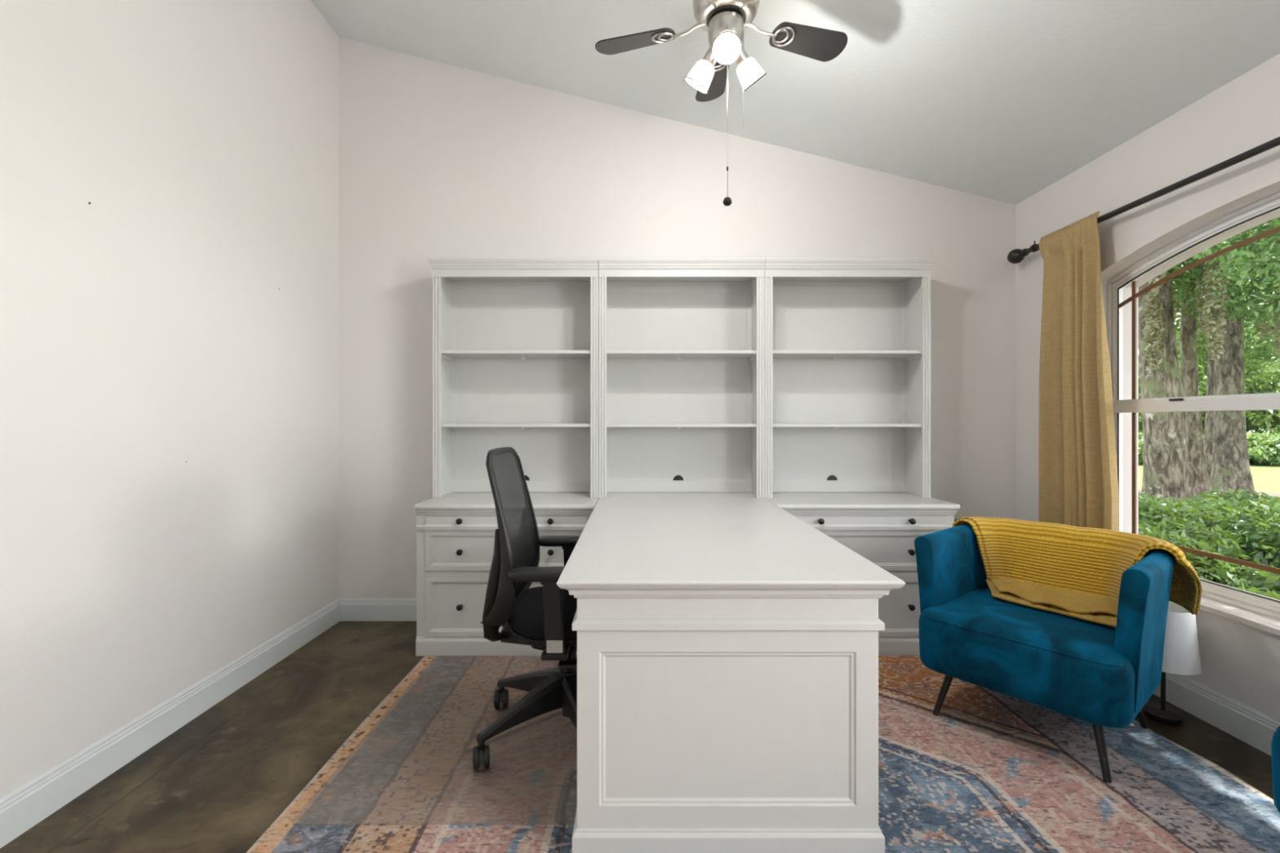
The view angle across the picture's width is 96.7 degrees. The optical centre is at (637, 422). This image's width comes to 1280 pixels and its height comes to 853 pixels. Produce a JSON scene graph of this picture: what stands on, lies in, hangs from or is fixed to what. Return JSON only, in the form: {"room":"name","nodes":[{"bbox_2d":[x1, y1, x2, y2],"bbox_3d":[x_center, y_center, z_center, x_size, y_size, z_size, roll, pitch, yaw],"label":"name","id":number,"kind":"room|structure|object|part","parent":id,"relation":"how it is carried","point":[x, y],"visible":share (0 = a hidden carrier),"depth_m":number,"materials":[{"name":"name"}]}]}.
{"room":"office","nodes":[
{"label":"office","id":0,"kind":"room"},
{"bbox_2d":[0,0,338,797],"bbox_3d":[-1.837,-0.570,0.504,0.150,3.480,5.709,0,0,0],"label":"wall","id":1,"kind":"structure","parent":0,"point":[148,329],"depth_m":2.08,"materials":[{"name":"paint"}]},
{"bbox_2d":[0,598,340,848],"bbox_3d":[-1.754,1.104,0.580,0.015,0.130,5.559,0,0,0],"label":"baseboard","id":2,"kind":"structure","parent":1,"relation":"attached to","point":[24,807],"depth_m":2.00,"materials":[{"name":"paint"}]},
{"bbox_2d":[0,621,1273,852],"bbox_3d":[0.262,1.230,0.580,4.347,0.120,5.859,0,0,0],"label":"floor","id":3,"kind":"structure","parent":0,"point":[217,783],"depth_m":1.99,"materials":[{"name":"concrete"}]},
{"bbox_2d":[414,492,599,656],"bbox_3d":[-0.658,0.790,3.079,0.899,0.760,0.524,0,0,0],"label":"base cabinet","id":4,"kind":"object","parent":3,"relation":"on","point":[455,531],"visible":0.63,"depth_m":2.85,"materials":[{"name":"white paint"}]},
{"bbox_3d":[-0.885,0.493,2.834,0.031,0.031,0.034,0,0,0],"label":"knob","id":5,"kind":"part","parent":4,"relation":"part of","materials":[{"name":"black metal"}]},
{"bbox_3d":[-0.885,0.923,2.840,0.031,0.031,0.034,0,0,0],"label":"knob","id":6,"kind":"part","parent":4,"relation":"part of","materials":[{"name":"black metal"}]},
{"bbox_3d":[-0.885,0.648,2.840,0.031,0.031,0.034,0,0,0],"label":"knob","id":7,"kind":"part","parent":4,"relation":"part of","materials":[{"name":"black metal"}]},
{"bbox_3d":[-0.658,0.924,2.854,0.807,0.300,0.010,0,0,0],"label":"drawer","id":8,"kind":"part","parent":4,"relation":"part of","materials":[{"name":"white paint"}]},
{"bbox_3d":[-0.658,0.642,2.854,0.807,0.204,0.010,0,0,0],"label":"drawer","id":9,"kind":"part","parent":4,"relation":"part of","materials":[{"name":"white paint"}]},
{"bbox_3d":[-0.658,0.506,2.849,0.807,0.066,0.019,0,0,0],"label":"drawer","id":10,"kind":"part","parent":4,"relation":"part of","materials":[{"name":"white paint"}]},
{"bbox_2d":[427,257,599,497],"bbox_3d":[-0.670,-0.237,3.201,0.918,1.292,0.283,0,0,0],"label":"hutch","id":11,"kind":"object","parent":4,"relation":"on","point":[516,340],"visible":0.94,"depth_m":3.33,"materials":[{"name":"white paint"}]},
{"bbox_3d":[-1.098,-0.208,3.221,0.020,1.236,0.244,0,0,0],"label":"panel","id":12,"kind":"part","parent":11,"relation":"part of","materials":[{"name":"white paint"}]},
{"bbox_3d":[-0.670,-0.855,3.201,0.918,0.056,0.283,0,0,0],"label":"crown","id":13,"kind":"part","parent":11,"relation":"part of","materials":[{"name":"white paint"}]},
{"bbox_3d":[-0.659,0.017,3.213,0.852,0.018,0.225,0,0,0],"label":"shelf","id":14,"kind":"part","parent":11,"relation":"part of","materials":[{"name":"white paint"}]},
{"bbox_3d":[-0.659,-0.384,3.213,0.852,0.018,0.225,0,0,0],"label":"shelf","id":15,"kind":"part","parent":11,"relation":"part of","materials":[{"name":"white paint"}]},
{"bbox_3d":[-0.221,-0.208,3.221,0.020,1.236,0.244,0,0,0],"label":"panel","id":16,"kind":"part","parent":11,"relation":"part of","materials":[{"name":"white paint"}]},
{"bbox_3d":[-0.431,0.493,2.834,0.031,0.031,0.034,0,0,0],"label":"knob","id":17,"kind":"part","parent":4,"relation":"part of","materials":[{"name":"black metal"}]},
{"bbox_3d":[-0.431,0.648,2.840,0.031,0.031,0.034,0,0,0],"label":"knob","id":18,"kind":"part","parent":4,"relation":"part of","materials":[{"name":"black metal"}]},
{"bbox_2d":[245,655,1279,852],"bbox_3d":[0.454,1.165,0.966,3.037,0.007,3.732,0,0,0],"label":"area rug","id":19,"kind":"object","parent":3,"relation":"on","point":[993,771],"visible":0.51,"depth_m":1.84,"materials":[{"name":"multicoloured fabric"}]},
{"bbox_2d":[556,492,905,852],"bbox_3d":[0.242,0.788,2.402,0.899,0.757,1.870,0,0,0],"label":"desk","id":20,"kind":"object","parent":19,"relation":"on","point":[727,644],"visible":0.99,"depth_m":1.53,"materials":[{"name":"white paint"}]},
{"bbox_2d":[598,257,765,497],"bbox_3d":[0.241,-0.237,3.201,0.898,1.292,0.283,0,0,0],"label":"hutch","id":21,"kind":"object","parent":20,"relation":"on","point":[682,340],"visible":1,"depth_m":3.33,"materials":[{"name":"white paint"}]},
{"bbox_3d":[0.241,0.017,3.213,0.852,0.018,0.225,0,0,0],"label":"shelf","id":22,"kind":"part","parent":21,"relation":"part of","materials":[{"name":"white paint"}]},
{"bbox_3d":[0.241,-0.384,3.213,0.852,0.018,0.225,0,0,0],"label":"shelf","id":23,"kind":"part","parent":21,"relation":"part of","materials":[{"name":"white paint"}]},
{"bbox_3d":[0.241,-0.855,3.201,0.898,0.056,0.283,0,0,0],"label":"crown","id":24,"kind":"part","parent":21,"relation":"part of","materials":[{"name":"white paint"}]},
{"bbox_3d":[0.679,-0.208,3.221,0.020,1.236,0.244,0,0,0],"label":"panel","id":25,"kind":"part","parent":21,"relation":"part of","materials":[{"name":"white paint"}]},
{"bbox_2d":[914,524,1175,782],"bbox_3d":[1.566,0.816,2.220,0.689,0.699,0.740,0,0,-38],"label":"armchair","id":26,"kind":"object","parent":19,"relation":"on","point":[1100,675],"visible":0.83,"depth_m":1.99,"materials":[{"name":"teal fabric"}]},
{"bbox_3d":[1.222,1.063,2.259,0.095,0.204,0.030,0,0,-3],"label":"leg","id":27,"kind":"part","parent":26,"relation":"part of","materials":[{"name":"black metal"}]},
{"bbox_3d":[1.551,0.855,2.208,0.650,0.244,0.666,0,0,-38],"label":"seat","id":28,"kind":"part","parent":26,"relation":"part of","materials":[{"name":"teal fabric"}]},
{"bbox_2d":[951,516,1201,626],"bbox_3d":[1.713,0.577,2.314,0.440,0.288,0.831,0,0,-38],"label":"throw blanket","id":29,"kind":"object","parent":26,"relation":"on","point":[1067,570],"visible":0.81,"depth_m":2.31,"materials":[{"name":"yellow fabric"}]},
{"bbox_3d":[1.527,1.063,1.876,0.030,0.204,0.095,0,0,16],"label":"leg","id":30,"kind":"part","parent":26,"relation":"part of","materials":[{"name":"black metal"}]},
{"bbox_3d":[1.889,1.063,2.170,0.111,0.205,0.030,0,0,7],"label":"leg","id":31,"kind":"part","parent":26,"relation":"part of","materials":[{"name":"black metal"}]},
{"bbox_2d":[1271,725,1279,813],"bbox_3d":[1.770,0.816,1.025,0.689,0.699,0.740,0,0,25],"label":"armchair","id":32,"kind":"object","parent":19,"relation":"on","point":[1275,743],"visible":1,"depth_m":1.40,"materials":[{"name":"teal fabric"}]},
{"bbox_3d":[-0.591,1.160,2.233,0.829,0.003,1.183,0,0,0],"label":"chair mat","id":33,"kind":"object","parent":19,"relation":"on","visible":0},
{"bbox_2d":[473,446,580,770],"bbox_3d":[-0.234,0.627,2.132,0.696,1.060,0.732,0,0,0],"label":"office chair","id":34,"kind":"object","parent":33,"relation":"on","point":[541,618],"visible":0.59,"depth_m":2.00,"materials":[{"name":"black plastic"}]},
{"bbox_3d":[-0.478,0.403,2.140,0.141,0.612,0.501,0,0,0],"label":"backrest frame","id":35,"kind":"part","parent":34,"relation":"part of","materials":[{"name":"black plastic"}]},
{"bbox_3d":[-0.468,0.407,2.140,0.096,0.598,0.480,0,0,0],"label":"backrest","id":36,"kind":"part","parent":34,"relation":"part of","materials":[{"name":"black fabric"}]},
{"bbox_3d":[-0.408,1.018,2.016,0.330,0.162,0.080,0,0,-40],"label":"leg","id":37,"kind":"part","parent":34,"relation":"part of","materials":[{"name":"black plastic"}]},
{"bbox_2d":[507,586,577,640],"bbox_3d":[-0.216,0.714,2.140,0.507,0.101,0.491,0,0,0],"label":"seat cushion","id":38,"kind":"object","parent":34,"relation":"on","point":[526,622],"depth_m":1.99,"materials":[{"name":"black fabric"}]},
{"bbox_3d":[-0.273,0.639,1.878,0.085,0.248,0.040,0,0,0],"label":"armrest post","id":39,"kind":"part","parent":34,"relation":"part of","materials":[{"name":"black plastic"}]},
{"bbox_3d":[-0.270,0.734,1.861,0.052,0.040,0.002,0,0,0],"label":"label plate","id":40,"kind":"part","parent":34,"relation":"part of","materials":[{"name":"silver metal"}]},
{"bbox_3d":[-0.273,0.639,2.402,0.085,0.248,0.040,0,0,0],"label":"armrest post","id":41,"kind":"part","parent":34,"relation":"part of","materials":[{"name":"black plastic"}]},
{"bbox_2d":[764,492,960,655],"bbox_3d":[1.151,0.790,3.079,0.917,0.760,0.524,0,0,0],"label":"base cabinet","id":42,"kind":"object","parent":3,"relation":"on","point":[882,528],"visible":0.44,"depth_m":2.85,"materials":[{"name":"white paint"}]},
{"bbox_3d":[0.914,0.493,2.834,0.031,0.031,0.034,0,0,0],"label":"knob","id":43,"kind":"part","parent":42,"relation":"part of","materials":[{"name":"black metal"}]},
{"bbox_2d":[764,257,936,497],"bbox_3d":[1.151,-0.237,3.201,0.918,1.292,0.283,0,0,0],"label":"hutch","id":44,"kind":"object","parent":42,"relation":"on","point":[847,340],"visible":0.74,"depth_m":3.33,"materials":[{"name":"white paint"}]},
{"bbox_3d":[1.141,-0.209,3.333,0.858,1.235,0.012,0,0,0],"label":"panel","id":45,"kind":"part","parent":44,"relation":"part of","materials":[{"name":"white paint"}]},
{"bbox_3d":[1.141,0.017,3.213,0.852,0.018,0.225,0,0,0],"label":"shelf","id":46,"kind":"part","parent":44,"relation":"part of","materials":[{"name":"white paint"}]},
{"bbox_3d":[1.141,-0.384,3.213,0.852,0.018,0.225,0,0,0],"label":"shelf","id":47,"kind":"part","parent":44,"relation":"part of","materials":[{"name":"white paint"}]},
{"bbox_3d":[1.151,-0.855,3.201,0.918,0.056,0.283,0,0,0],"label":"crown","id":48,"kind":"part","parent":44,"relation":"part of","materials":[{"name":"white paint"}]},
{"bbox_3d":[1.579,-0.208,3.221,0.020,1.236,0.244,0,0,0],"label":"panel","id":49,"kind":"part","parent":44,"relation":"part of","materials":[{"name":"white paint"}]},
{"bbox_3d":[1.141,0.506,2.849,0.807,0.066,0.019,0,0,0],"label":"drawer","id":50,"kind":"part","parent":42,"relation":"part of","materials":[{"name":"white paint"}]},
{"bbox_3d":[1.141,0.642,2.854,0.807,0.204,0.010,0,0,0],"label":"drawer","id":51,"kind":"part","parent":42,"relation":"part of","materials":[{"name":"white paint"}]},
{"bbox_3d":[1.141,0.924,2.854,0.807,0.300,0.010,0,0,0],"label":"drawer","id":52,"kind":"part","parent":42,"relation":"part of","materials":[{"name":"white paint"}]},
{"bbox_3d":[1.369,0.923,2.840,0.031,0.031,0.034,0,0,0],"label":"knob","id":53,"kind":"part","parent":42,"relation":"part of","materials":[{"name":"black metal"}]},
{"bbox_3d":[1.369,0.648,2.840,0.031,0.031,0.034,0,0,0],"label":"knob","id":54,"kind":"part","parent":42,"relation":"part of","materials":[{"name":"black metal"}]},
{"bbox_3d":[1.369,0.493,2.834,0.031,0.031,0.034,0,0,0],"label":"knob","id":55,"kind":"part","parent":42,"relation":"part of","materials":[{"name":"black metal"}]},
{"bbox_2d":[1143,601,1202,725],"bbox_3d":[2.080,0.947,2.250,0.220,0.445,0.220,0,0,0],"label":"table lamp","id":56,"kind":"object","parent":3,"relation":"on","point":[1181,653],"visible":0.64,"depth_m":2.16,"materials":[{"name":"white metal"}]},
{"bbox_3d":[2.080,0.955,2.250,0.016,0.370,0.016,0,0,0],"label":"stem","id":57,"kind":"part","parent":56,"relation":"part of","materials":[{"name":"black metal"}]},
{"bbox_3d":[2.080,0.838,2.250,0.220,0.227,0.220,0,0,0],"label":"lamp shade","id":58,"kind":"part","parent":56,"relation":"part of","materials":[{"name":"white fabric"}]},
{"bbox_2d":[338,37,1015,599],"bbox_3d":[0.264,-0.570,3.434,4.352,3.480,0.150,0,0,0],"label":"wall","id":59,"kind":"structure","parent":0,"point":[437,159],"depth_m":3.36,"materials":[{"name":"paint"}]},
{"bbox_2d":[339,598,416,621],"bbox_3d":[-1.429,1.104,3.352,0.637,0.130,0.015,0,0,0],"label":"baseboard","id":60,"kind":"structure","parent":59,"relation":"attached to","point":[350,609],"depth_m":3.34,"materials":[{"name":"paint"}]},
{"bbox_2d":[310,0,1279,204],"bbox_3d":[0.264,-1.831,0.580,4.352,1.198,5.859,0,0,0],"label":"ceiling","id":61,"kind":"structure","parent":0,"point":[1002,100],"depth_m":2.63,"materials":[{"name":"paint"}]},
{"bbox_2d":[595,0,848,206],"bbox_3d":[0.298,-1.247,2.027,0.968,0.979,0.929,0,0,36],"label":"ceiling fan","id":62,"kind":"object","parent":61,"relation":"hanging from","point":[725,22],"visible":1,"depth_m":2.09,"materials":[{"name":"silver metal"}]},
{"bbox_3d":[-0.011,-1.450,2.162,0.315,0.035,0.129,0,0,21],"label":"blade","id":63,"kind":"part","parent":62,"relation":"part of","materials":[{"name":"grey wood"}]},
{"bbox_3d":[0.233,-1.283,2.118,0.106,0.109,0.101,0,0,0],"label":"lamp shade","id":64,"kind":"part","parent":62,"relation":"part of","materials":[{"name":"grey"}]},
{"bbox_2d":[702,45,716,66],"bbox_3d":[0.278,-1.350,2.088,0.072,0.080,0.049,0,0,30],"label":"socket","id":65,"kind":"object","parent":62,"relation":"attached to","point":[708,60],"depth_m":2.07,"materials":[{"name":"silver metal"}]},
{"bbox_3d":[0.322,-1.450,2.408,0.129,0.035,0.315,0,0,0],"label":"blade","id":66,"kind":"part","parent":62,"relation":"part of","materials":[{"name":"grey wood"}]},
{"bbox_3d":[0.309,-1.309,1.967,0.040,0.037,0.037,0,0,0],"label":"bulb","id":67,"kind":"part","parent":62,"relation":"part of","materials":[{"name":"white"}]},
{"bbox_3d":[0.304,-1.290,1.949,0.095,0.110,0.110,0,0,0],"label":"lamp shade","id":68,"kind":"part","parent":62,"relation":"part of","materials":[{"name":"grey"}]},
{"bbox_3d":[0.316,-1.087,1.992,0.002,0.605,0.003,0,0,0],"label":"pull chain","id":69,"kind":"part","parent":62,"relation":"part of","materials":[{"name":"silver metal"}]},
{"bbox_3d":[0.316,-0.773,1.992,0.031,0.031,0.030,0,0,0],"label":"chain pull","id":70,"kind":"part","parent":62,"relation":"part of","materials":[{"name":"black metal"}]},
{"bbox_2d":[734,44,747,66],"bbox_3d":[0.370,-1.352,2.086,0.076,0.078,0.049,0,0,-26],"label":"socket","id":71,"kind":"object","parent":62,"relation":"attached to","point":[739,62],"depth_m":2.07,"materials":[{"name":"silver metal"}]},
{"bbox_3d":[0.378,-1.218,2.025,0.002,0.345,0.002,0,0,0],"label":"pull chain","id":72,"kind":"part","parent":62,"relation":"part of","materials":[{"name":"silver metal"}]},
{"bbox_3d":[0.422,-1.290,2.117,0.109,0.110,0.101,0,0,0],"label":"lamp shade","id":73,"kind":"part","parent":62,"relation":"part of","materials":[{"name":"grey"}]},
{"bbox_3d":[0.655,-1.450,2.162,0.315,0.035,0.129,0,0,-21],"label":"blade","id":74,"kind":"part","parent":62,"relation":"part of","materials":[{"name":"grey wood"}]},
{"bbox_2d":[1015,53,1279,720],"bbox_3d":[2.300,-0.057,0.505,0.130,2.453,5.710,0,0,0],"label":"wall","id":75,"kind":"structure","parent":0,"point":[1240,662],"depth_m":2.39,"materials":[{"name":"paint"}]},
{"bbox_2d":[1007,136,1279,263],"bbox_3d":[2.174,-0.944,1.885,0.120,0.082,2.790,0,0,0],"label":"curtain rod","id":76,"kind":"object","parent":75,"relation":"attached to","point":[1015,255],"visible":0.88,"depth_m":2.27,"materials":[{"name":"black metal"}]},
{"bbox_2d":[1038,211,1118,531],"bbox_3d":[2.155,0.085,2.781,0.116,2.130,0.479,0,0,0],"label":"curtain","id":77,"kind":"object","parent":76,"relation":"hanging from","point":[1078,484],"visible":0.63,"depth_m":2.77,"materials":[{"name":"fabric"}]},
{"bbox_2d":[1106,192,1279,636],"bbox_3d":[2.289,-0.050,1.895,0.149,1.579,1.910,0,0,0],"label":"window","id":78,"kind":"structure","parent":75,"relation":"in","point":[1260,612],"depth_m":2.39,"materials":[{"name":"plastic"}]},
{"bbox_3d":[2.342,-0.077,1.895,0.040,0.062,1.790,0,0,0],"label":"meeting rail","id":79,"kind":"part","parent":78,"relation":"part of","materials":[{"name":"plastic"}]},
{"bbox_3d":[2.289,0.727,1.895,0.149,0.026,1.910,0,0,0],"label":"sill","id":80,"kind":"part","parent":78,"relation":"part of","materials":[{"name":"white wood"}]},
{"bbox_2d":[1152,672,1279,755],"bbox_3d":[2.228,1.104,0.580,0.015,0.130,5.559,0,0,0],"label":"baseboard","id":81,"kind":"structure","parent":75,"relation":"attached to","point":[1254,727],"depth_m":2.16,"materials":[{"name":"paint"}]},
{"bbox_2d":[1123,209,1279,533],"bbox_3d":[2.403,-0.031,0.580,0.074,2.402,5.859,0,0,0],"label":"window frame","id":82,"kind":"structure","parent":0,"point":[1165,267],"depth_m":2.77,"materials":[{"name":"white wood"}]},
{"label":"outside","id":83,"kind":"structure","parent":0,"visible":0},
{"bbox_3d":[6.800,1.383,-1.500,8.400,0.050,21.000,0,0,0],"label":"bed","id":84,"kind":"object","parent":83,"visible":0},
{"bbox_2d":[1137,487,1279,529],"bbox_3d":[5.397,1.022,5.100,1.824,0.779,1.538,0,0,0],"label":"shrub","id":85,"kind":"object","parent":84,"relation":"on","point":[1226,503],"visible":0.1,"depth_m":5.21,"materials":[{"name":"green plant"}]},
{"bbox_2d":[1137,517,1279,595],"bbox_3d":[3.354,1.024,3.636,1.706,0.745,1.354,0,0,0],"label":"shrub","id":86,"kind":"object","parent":84,"relation":"on","point":[1215,571],"visible":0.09,"depth_m":3.44,"materials":[{"name":"green plant"}]},
{"bbox_2d":[1137,496,1279,570],"bbox_3d":[4.127,0.961,4.567,1.699,0.885,1.684,0,0,-3],"label":"shrub","id":87,"kind":"object","parent":84,"relation":"on","point":[1146,514],"visible":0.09,"depth_m":4.19,"materials":[{"name":"green plant"}]},
{"bbox_2d":[1203,521,1279,575],"bbox_3d":[4.818,1.060,3.827,1.762,0.695,1.464,0,0,10],"label":"shrub","id":88,"kind":"object","parent":84,"relation":"on","point":[1276,562],"visible":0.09,"depth_m":3.99,"materials":[{"name":"green plant"}]},
{"bbox_2d":[1220,581,1279,599],"bbox_3d":[3.583,1.103,2.808,1.331,0.611,1.271,0,0,0],"label":"shrub","id":89,"kind":"object","parent":84,"relation":"on","point":[1268,593],"visible":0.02,"depth_m":2.94,"materials":[{"name":"green plant"}]},
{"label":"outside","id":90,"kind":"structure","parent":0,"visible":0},
{"bbox_2d":[1137,431,1279,492],"bbox_3d":[35.000,1.395,30.000,110.000,0.050,120.000,0,0,0],"label":"lawn","id":91,"kind":"structure","parent":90,"point":[1265,477],"depth_m":14.42,"materials":[{"name":"green plant"}]},
{"bbox_2d":[1137,431,1204,464],"bbox_3d":[16.902,0.859,19.028,5.464,1.186,2.548,0,0,0],"label":"shrub","id":92,"kind":"object","parent":91,"relation":"on","point":[1140,451],"visible":0.06,"depth_m":18.17,"materials":[{"name":"green plant"}]},
{"bbox_2d":[1137,488,1279,501],"bbox_3d":[9.212,1.375,8.647,8.541,0.050,6.196,0,0,0],"label":"mulch","id":93,"kind":"object","parent":91,"relation":"on","point":[1269,493],"visible":0.03,"depth_m":10.79,"materials":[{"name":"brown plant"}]},
{"bbox_2d":[1137,222,1279,506],"bbox_3d":[7.258,-2.034,7.587,3.973,6.807,4.793,0,0,0],"label":"oak tree","id":94,"kind":"object","parent":93,"relation":"on","point":[1165,467],"visible":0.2,"depth_m":7.37,"materials":[{"name":"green plant"}]},
{"bbox_2d":[1170,224,1279,498],"bbox_3d":[9.629,-2.128,8.819,5.355,6.995,5.306,0,0,0],"label":"oak tree","id":95,"kind":"object","parent":93,"relation":"on","point":[1230,468],"visible":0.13,"depth_m":8.84,"materials":[{"name":"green plant"}]},
{"bbox_2d":[1170,222,1279,502],"bbox_3d":[8.679,-1.894,8.236,4.517,6.528,3.977,0,0,0],"label":"oak tree","id":96,"kind":"object","parent":93,"relation":"on","point":[1197,474],"visible":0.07,"depth_m":8.09,"materials":[{"name":"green plant"}]},
{"bbox_2d":[1171,267,1279,483],"bbox_3d":[10.043,-2.138,10.690,5.382,7.016,4.189,0,0,-23],"label":"oak tree","id":97,"kind":"object","parent":93,"relation":"on","point":[1208,432],"visible":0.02,"depth_m":10.19,"materials":[{"name":"green plant"}]},
{"bbox_2d":[1137,289,1279,435],"bbox_3d":[28.991,-2.817,34.000,10.746,9.374,10.315,0,0,0],"label":"oak tree","id":98,"kind":"object","parent":91,"relation":"on","point":[1202,368],"visible":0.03,"depth_m":30.70,"materials":[{"name":"green plant"}]},
{"bbox_2d":[1137,322,1279,431],"bbox_3d":[38.137,-3.003,35.921,9.869,8.746,10.622,0,0,19],"label":"oak tree","id":99,"kind":"object","parent":91,"relation":"on","point":[1277,420],"visible":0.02,"depth_m":33.19,"materials":[{"name":"green plant"}]},
{"bbox_2d":[1137,342,1279,433],"bbox_3d":[36.079,-2.528,38.359,11.220,8.567,9.830,0,0,-2],"label":"oak tree","id":100,"kind":"object","parent":91,"relation":"on","point":[1140,395],"visible":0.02,"depth_m":35.48,"materials":[{"name":"green plant"}]},
{"bbox_2d":[1176,303,1279,435],"bbox_3d":[38.320,-2.693,32.994,11.531,9.167,11.126,0,0,0],"label":"oak tree","id":101,"kind":"object","parent":91,"relation":"on","point":[1276,428],"visible":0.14,"depth_m":31.30,"materials":[{"name":"green plant"}]},
{"bbox_2d":[1192,216,1279,288],"bbox_3d":[5.425,-1.853,3.765,4.652,6.445,4.787,0,0,11],"label":"oak tree","id":102,"kind":"object","parent":91,"relation":"on","point":[1251,250],"visible":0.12,"depth_m":4.45,"materials":[{"name":"green plant"}]},
{"bbox_2d":[1203,431,1273,464],"bbox_3d":[20.418,0.886,18.954,5.764,1.177,2.453,0,0,0],"label":"shrub","id":103,"kind":"object","parent":91,"relation":"on","point":[1252,461],"visible":0.08,"depth_m":18.38,"materials":[{"name":"green plant"}]},
{"bbox_2d":[1247,432,1279,465],"bbox_3d":[21.889,0.866,18.480,5.674,1.197,2.418,0,0,-4],"label":"shrub","id":104,"kind":"object","parent":91,"relation":"on","point":[1270,452],"visible":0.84,"depth_m":17.79,"materials":[{"name":"green plant"}]},
{"bbox_2d":[1271,360,1279,415],"bbox_3d":[34.204,-2.849,21.847,10.943,8.656,10.862,0,0,0],"label":"oak tree","id":105,"kind":"object","parent":91,"relation":"on","point":[1276,365],"visible":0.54,"depth_m":26.52,"materials":[{"name":"green plant"}]}
]}

